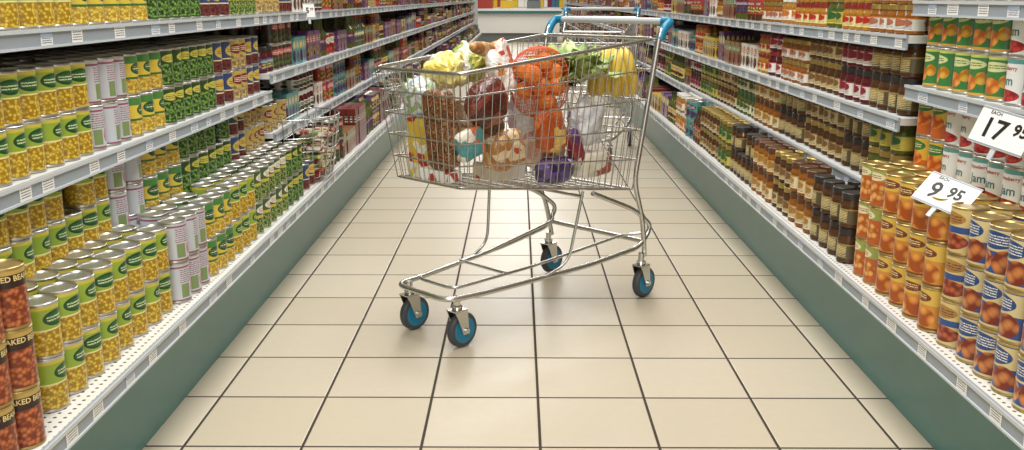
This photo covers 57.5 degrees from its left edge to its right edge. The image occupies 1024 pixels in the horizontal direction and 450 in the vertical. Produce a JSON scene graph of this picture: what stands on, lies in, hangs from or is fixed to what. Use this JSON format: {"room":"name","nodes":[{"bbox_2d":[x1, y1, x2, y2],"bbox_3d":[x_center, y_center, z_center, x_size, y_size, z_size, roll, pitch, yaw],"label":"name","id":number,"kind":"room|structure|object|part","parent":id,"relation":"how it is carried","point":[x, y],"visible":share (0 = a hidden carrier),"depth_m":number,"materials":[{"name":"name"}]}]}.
{"room":"supermarket","nodes":[
{"label":"supermarket","id":0,"kind":"room"},
{"bbox_2d":[142,37,934,449],"bbox_3d":[0.099,-2.554,15.331,8.400,0.100,37.000,0,14,0],"label":"floor","id":1,"kind":"structure","parent":0,"point":[719,354],"depth_m":3.04,"materials":[{"name":"tile"}]},
{"bbox_2d":[0,0,481,449],"bbox_3d":[-1.099,-2.400,10.899,0.660,1.700,21.780,0,14,0],"label":"shelving","id":2,"kind":"object","parent":1,"relation":"on","point":[123,407],"visible":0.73,"depth_m":2.69,"materials":[{"name":"grey metal"}]},
{"bbox_2d":[0,0,477,449],"bbox_3d":[-1.051,-2.462,10.802,0.531,1.235,21.140,0,14,0],"label":"canned goods","id":3,"kind":"object","parent":2,"relation":"on","point":[79,281],"visible":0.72,"depth_m":2.33,"materials":[{"name":"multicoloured metal"}]},
{"bbox_2d":[258,45,313,113],"label":"jars","id":4,"kind":"object","parent":2,"relation":"on","point":[302,83],"depth_m":4.39,"materials":[{"name":"multicoloured glass"}]},
{"bbox_2d":[302,3,314,23],"bbox_3d":[-0.956,-0.997,4.395,0.060,0.095,0.009,-12,18,-40],"label":"price sign","id":5,"kind":"object","parent":2,"relation":"attached to","point":[309,7],"visible":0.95,"depth_m":4.40,"materials":[{"name":"white"}]},
{"bbox_2d":[281,107,339,177],"bbox_3d":[-0.864,-0.365,4.157,0.195,0.264,0.485,0,14,0],"label":"basket","id":6,"kind":"object","parent":2,"relation":"on","point":[314,149],"visible":0.8,"depth_m":4.07,"materials":[{"name":"silver metal"}]},
{"bbox_2d":[290,0,363,56],"label":"sauce bottles","id":7,"kind":"object","parent":2,"relation":"on","point":[352,25],"depth_m":5.66,"materials":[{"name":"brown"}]},
{"bbox_2d":[345,53,360,83],"label":"jars","id":8,"kind":"object","parent":2,"relation":"on","point":[352,61],"depth_m":5.96,"materials":[{"name":"brown glass"}]},
{"bbox_2d":[343,98,373,134],"label":"boxes","id":9,"kind":"object","parent":2,"relation":"on","point":[369,113],"depth_m":5.58,"materials":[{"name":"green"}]},
{"bbox_2d":[260,0,475,156],"bbox_3d":[-0.999,-2.518,10.982,0.405,1.259,21.355,0,14,0],"label":"boxed groceries","id":10,"kind":"object","parent":2,"relation":"on","point":[305,44],"visible":0.52,"depth_m":5.30},
{"bbox_2d":[360,13,378,39],"label":"jars","id":11,"kind":"object","parent":2,"relation":"on","point":[372,18],"depth_m":6.71,"materials":[{"name":"brown glass"}]},
{"bbox_2d":[372,70,404,109],"bbox_3d":[-0.848,-0.952,6.567,0.195,0.264,0.485,0,14,0],"label":"jars","id":12,"kind":"object","parent":2,"relation":"on","point":[390,78],"visible":0.29,"depth_m":6.52,"materials":[{"name":"glass"}]},
{"bbox_2d":[381,40,401,63],"label":"sauce bottles","id":13,"kind":"object","parent":2,"relation":"on","point":[384,55],"depth_m":7.34,"materials":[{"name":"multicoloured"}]},
{"bbox_2d":[408,0,445,47],"label":"jars","id":14,"kind":"object","parent":2,"relation":"on","point":[423,12],"depth_m":10.42,"materials":[{"name":"brown glass"}]},
{"bbox_3d":[-1.139,-2.351,10.911,0.560,1.600,21.780,0,14,0],"label":"panel","id":15,"kind":"part","parent":2,"relation":"part of","materials":[{"name":"metal"}]},
{"bbox_2d":[478,0,561,41],"bbox_3d":[0.057,-5.319,23.908,2.400,1.210,0.825,0,14,0],"label":"freezer","id":16,"kind":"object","parent":1,"relation":"on","point":[507,22],"depth_m":23.63,"materials":[{"name":"white metal"}]},
{"bbox_2d":[478,14,559,41],"bbox_3d":[0.057,-5.110,23.972,2.300,0.775,0.700,0,14,0],"label":"counter front","id":17,"kind":"structure","parent":16,"relation":"on","point":[493,27],"depth_m":23.63,"materials":[{"name":"white"}]},
{"bbox_2d":[478,8,561,13],"bbox_3d":[0.057,-5.477,23.870,2.400,0.115,0.825,0,14,0],"label":"countertop","id":18,"kind":"structure","parent":16,"relation":"on","point":[495,10],"depth_m":23.48,"materials":[{"name":"white"}]},
{"bbox_2d":[374,15,673,346],"bbox_3d":[0.038,-0.198,3.277,0.574,1.033,0.980,13,19,42],"label":"shopping cart","id":19,"kind":"object","parent":1,"relation":"on","point":[414,312],"visible":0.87,"depth_m":3.16,"materials":[{"name":"silver metal"}]},
{"bbox_2d":[406,116,429,177],"bbox_3d":[-0.289,-0.253,3.044,0.100,0.202,0.054,9,17,34],"label":"cereal box","id":20,"kind":"object","parent":19,"relation":"in","point":[415,121],"visible":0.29,"depth_m":3.03,"materials":[{"name":"yellow cardboard"}]},
{"bbox_2d":[402,75,436,117],"bbox_3d":[-0.297,-0.411,3.008,0.107,0.141,0.137,-12,18,-40],"label":"bag","id":21,"kind":"object","parent":20,"relation":"on","point":[422,78],"visible":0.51,"depth_m":2.97,"materials":[{"name":"white plastic"}]},
{"bbox_2d":[418,166,461,182],"bbox_3d":[-0.230,-0.161,2.971,0.140,0.037,0.056,11,17,37],"label":"box","id":22,"kind":"object","parent":19,"relation":"in","point":[425,167],"visible":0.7,"depth_m":2.94,"materials":[{"name":"white cardboard"}]},
{"bbox_2d":[422,89,458,170],"bbox_3d":[-0.221,-0.296,2.909,0.106,0.252,0.082,10,17,35],"label":"bread loaf","id":23,"kind":"object","parent":22,"relation":"on","point":[436,91],"visible":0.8,"depth_m":2.88,"materials":[{"name":"brown food"}]},
{"bbox_2d":[420,50,470,89],"bbox_3d":[-0.211,-0.502,3.022,0.134,0.126,0.171,10,17,35],"label":"lettuce","id":24,"kind":"object","parent":19,"relation":"in","point":[449,61],"visible":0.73,"depth_m":2.98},
{"bbox_2d":[452,40,486,83],"bbox_3d":[-0.142,-0.550,3.158,0.132,0.147,0.169,7,15,26],"label":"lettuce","id":25,"kind":"object","parent":19,"relation":"in","point":[475,61],"visible":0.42,"depth_m":3.11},
{"bbox_2d":[455,125,486,162],"bbox_3d":[-0.130,-0.253,2.921,0.120,0.115,0.044,-11,17,-38],"label":"snack packet","id":26,"kind":"object","parent":19,"relation":"in","point":[479,133],"visible":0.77,"depth_m":2.90,"materials":[{"name":"teal plastic"}]},
{"bbox_2d":[455,100,504,139],"bbox_3d":[-0.129,-0.328,3.123,0.172,0.190,0.229,13,19,42],"label":"bag","id":27,"kind":"object","parent":19,"relation":"in","point":[487,132],"visible":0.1,"depth_m":3.05,"materials":[{"name":"plastic"}]},
{"bbox_2d":[469,41,495,56],"bbox_3d":[-0.087,-0.574,3.051,0.050,0.060,0.299,4,14,16],"label":"baguette","id":28,"kind":"object","parent":19,"relation":"in","point":[476,47],"visible":0.71,"depth_m":2.96,"materials":[{"name":"brown food"}]},
{"bbox_2d":[464,76,508,129],"bbox_3d":[-0.078,-0.385,2.943,0.106,0.165,0.181,12,18,41],"label":"ham","id":29,"kind":"object","parent":19,"relation":"in","point":[489,79],"visible":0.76,"depth_m":2.90,"materials":[{"name":"red food"}]},
{"bbox_2d":[473,160,524,181],"bbox_3d":[-0.045,-0.189,3.160,0.121,0.057,0.140,13,19,42],"label":"box","id":30,"kind":"object","parent":19,"relation":"in","point":[507,174],"visible":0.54,"depth_m":3.12,"materials":[{"name":"beige cardboard"}]},
{"bbox_2d":[485,48,515,94],"bbox_3d":[-0.035,-0.502,3.055,0.065,0.151,0.133,9,16,32],"label":"bag","id":31,"kind":"object","parent":19,"relation":"in","point":[495,57],"visible":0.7,"depth_m":3.02,"materials":[{"name":"white plastic"}]},
{"bbox_2d":[491,38,514,70],"bbox_3d":[-0.032,-0.561,3.143,0.077,0.136,0.104,2,14,6],"label":"packet","id":32,"kind":"object","parent":19,"relation":"in","point":[502,43],"visible":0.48,"depth_m":3.12,"materials":[{"name":"white plastic"}]},
{"bbox_2d":[483,128,525,171],"bbox_3d":[-0.023,-0.243,3.024,0.080,0.132,0.160,13,19,43],"label":"bag","id":33,"kind":"object","parent":19,"relation":"in","point":[502,133],"visible":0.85,"depth_m":2.98,"materials":[{"name":"beige plastic"}]},
{"bbox_2d":[374,33,655,189],"bbox_3d":[0.033,-0.370,3.226,0.946,0.540,0.960,0,14,0],"label":"basket","id":34,"kind":"object","parent":19,"relation":"on","point":[471,184],"depth_m":3.06,"materials":[{"name":"silver metal"}]},
{"bbox_2d":[508,93,557,136],"bbox_3d":[0.077,-0.408,3.446,0.152,0.176,0.162,13,19,42],"label":"pack","id":35,"kind":"object","parent":19,"relation":"in","point":[511,109],"visible":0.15,"depth_m":3.38},
{"bbox_2d":[512,55,527,87],"bbox_3d":[0.031,-0.562,3.398,0.118,0.121,0.121,13,19,42],"label":"bag","id":36,"kind":"object","parent":35,"relation":"on","point":[513,57],"visible":0.11,"depth_m":3.35,"materials":[{"name":"white plastic"}]},
{"bbox_2d":[510,46,568,116],"bbox_3d":[0.093,-0.481,3.140,0.182,0.238,0.206,13,19,42],"label":"bag","id":37,"kind":"object","parent":19,"relation":"in","point":[521,69],"visible":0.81,"depth_m":3.10,"materials":[{"name":"orange"}]},
{"bbox_2d":[523,129,565,167],"bbox_3d":[0.109,-0.270,3.305,0.141,0.142,0.173,13,19,42],"label":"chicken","id":38,"kind":"object","parent":19,"relation":"in","point":[531,132],"visible":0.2,"depth_m":3.24},
{"bbox_2d":[535,155,574,184],"bbox_3d":[0.146,-0.188,3.170,0.080,0.096,0.160,13,19,42],"label":"bag","id":39,"kind":"object","parent":19,"relation":"in","point":[556,157],"visible":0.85,"depth_m":3.13,"materials":[{"name":"purple plastic"}]},
{"bbox_2d":[534,108,566,153],"bbox_3d":[0.129,-0.316,3.130,0.135,0.154,0.064,-13,19,-43],"label":"bag","id":40,"kind":"object","parent":39,"relation":"on","point":[546,114],"visible":0.75,"depth_m":3.10,"materials":[{"name":"orange plastic"}]},
{"bbox_2d":[514,39,622,88],"bbox_3d":[0.198,-0.568,3.306,0.375,0.174,0.389,13,19,42],"label":"leafy greens","id":41,"kind":"object","parent":19,"relation":"in","point":[570,47],"visible":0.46,"depth_m":3.23,"materials":[{"name":"green plant"}]},
{"bbox_2d":[566,128,584,166],"bbox_3d":[0.215,-0.265,3.204,0.040,0.139,0.092,12,18,41],"label":"packet","id":42,"kind":"object","parent":19,"relation":"in","point":[571,130],"visible":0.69,"depth_m":3.18,"materials":[{"name":"red plastic"}]},
{"bbox_2d":[572,149,610,177],"bbox_3d":[0.279,-0.219,3.304,0.084,0.093,0.164,13,19,42],"label":"packet","id":43,"kind":"object","parent":19,"relation":"in","point":[594,151],"visible":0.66,"depth_m":3.26,"materials":[{"name":"white plastic"}]},
{"bbox_2d":[567,95,605,145],"bbox_3d":[0.262,-0.364,3.280,0.107,0.181,0.163,8,16,29],"label":"bag","id":44,"kind":"object","parent":43,"relation":"on","point":[582,98],"visible":0.72,"depth_m":3.23,"materials":[{"name":"white plastic"}]},
{"bbox_2d":[563,7,640,161],"bbox_3d":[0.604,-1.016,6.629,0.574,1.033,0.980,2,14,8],"label":"seat","id":45,"kind":"object","parent":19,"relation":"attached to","point":[632,30],"visible":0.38,"depth_m":6.87,"materials":[{"name":"silver metal"}]},
{"bbox_2d":[563,16,636,89],"bbox_3d":[0.629,-1.181,6.552,0.587,0.540,0.941,0,14,0],"label":"basket","id":46,"kind":"object","parent":45,"relation":"on","point":[631,30],"depth_m":6.55,"materials":[{"name":"silver metal"}]},
{"bbox_2d":[588,47,638,98],"bbox_3d":[0.357,-0.540,3.309,0.190,0.189,0.089,5,15,20],"label":"bananas","id":47,"kind":"object","parent":19,"relation":"in","point":[607,51],"visible":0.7,"depth_m":3.28,"materials":[{"name":"yellow food"}]},
{"bbox_2d":[493,0,562,33],"bbox_3d":[0.214,-6.601,28.767,3.251,1.400,0.425,0,14,0],"label":"display rack","id":48,"kind":"object","parent":1,"relation":"on","point":[496,3],"visible":0.11,"depth_m":28.55,"materials":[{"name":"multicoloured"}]},
{"bbox_2d":[559,0,1023,449],"bbox_3d":[1.347,-2.396,10.884,0.660,1.700,21.780,0,14,0],"label":"shelving","id":49,"kind":"object","parent":1,"relation":"on","point":[940,395],"visible":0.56,"depth_m":2.85,"materials":[{"name":"grey"}]},
{"bbox_3d":[1.386,-2.347,10.895,0.560,1.600,21.780,0,14,0],"label":"panel","id":50,"kind":"part","parent":49,"relation":"part of","materials":[{"name":"metal"}]},
{"bbox_2d":[643,75,648,98],"label":"sauce bottles","id":51,"kind":"object","parent":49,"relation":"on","point":[647,76],"depth_m":7.33,"materials":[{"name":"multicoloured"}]},
{"bbox_2d":[561,0,759,118],"bbox_3d":[1.249,-2.674,11.577,0.394,1.280,20.099,0,14,0],"label":"boxed groceries","id":52,"kind":"object","parent":49,"relation":"on","point":[738,48],"visible":0.38,"depth_m":5.55},
{"bbox_2d":[668,53,684,124],"label":"sauce bottles","id":53,"kind":"object","parent":49,"relation":"on","point":[678,62],"depth_m":6.31,"materials":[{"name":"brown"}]},
{"bbox_2d":[691,0,703,14],"label":"sauce bottles","id":54,"kind":"object","parent":49,"relation":"on","point":[697,6],"depth_m":5.76,"materials":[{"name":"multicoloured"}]},
{"bbox_2d":[693,107,701,144],"label":"sauce bottles","id":55,"kind":"object","parent":49,"relation":"on","point":[697,121],"depth_m":5.16,"materials":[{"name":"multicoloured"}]},
{"bbox_2d":[735,0,763,20],"label":"sauce bottles","id":56,"kind":"object","parent":49,"relation":"on","point":[749,9],"depth_m":4.48,"materials":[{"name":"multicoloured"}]},
{"bbox_2d":[567,0,934,263],"bbox_3d":[1.278,-2.481,10.868,0.467,1.241,21.563,0,14,0],"label":"jars","id":57,"kind":"object","parent":49,"relation":"on","point":[805,192],"visible":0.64,"depth_m":3.40,"materials":[{"name":"brown glass"}]},
{"bbox_2d":[568,0,690,84],"bbox_3d":[1.278,-2.451,10.757,0.466,1.235,21.334,0,14,0],"label":"sauce jar","id":58,"kind":"object","parent":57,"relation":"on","point":[665,57],"depth_m":7.85,"materials":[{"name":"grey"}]},
{"bbox_2d":[569,0,1023,412],"bbox_3d":[1.284,-2.399,10.547,0.483,1.235,20.644,0,14,0],"label":"canned goods","id":59,"kind":"object","parent":49,"relation":"in","point":[959,274],"visible":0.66,"depth_m":2.22,"materials":[{"name":"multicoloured metal"}]},
{"bbox_2d":[911,171,983,216],"bbox_3d":[1.007,-0.067,2.176,0.075,0.095,0.148,-7,15,-25],"label":"price sign","id":60,"kind":"object","parent":59,"relation":"attached to","point":[939,185],"visible":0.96,"depth_m":2.18,"materials":[{"name":"white"}]},
{"bbox_2d":[967,105,1023,160],"bbox_3d":[1.065,-0.198,2.033,0.038,0.115,0.146,-7,15,-25],"label":"price sign","id":61,"kind":"object","parent":49,"relation":"attached to","point":[994,128],"visible":1,"depth_m":2.04,"materials":[{"name":"white"}]}
]}

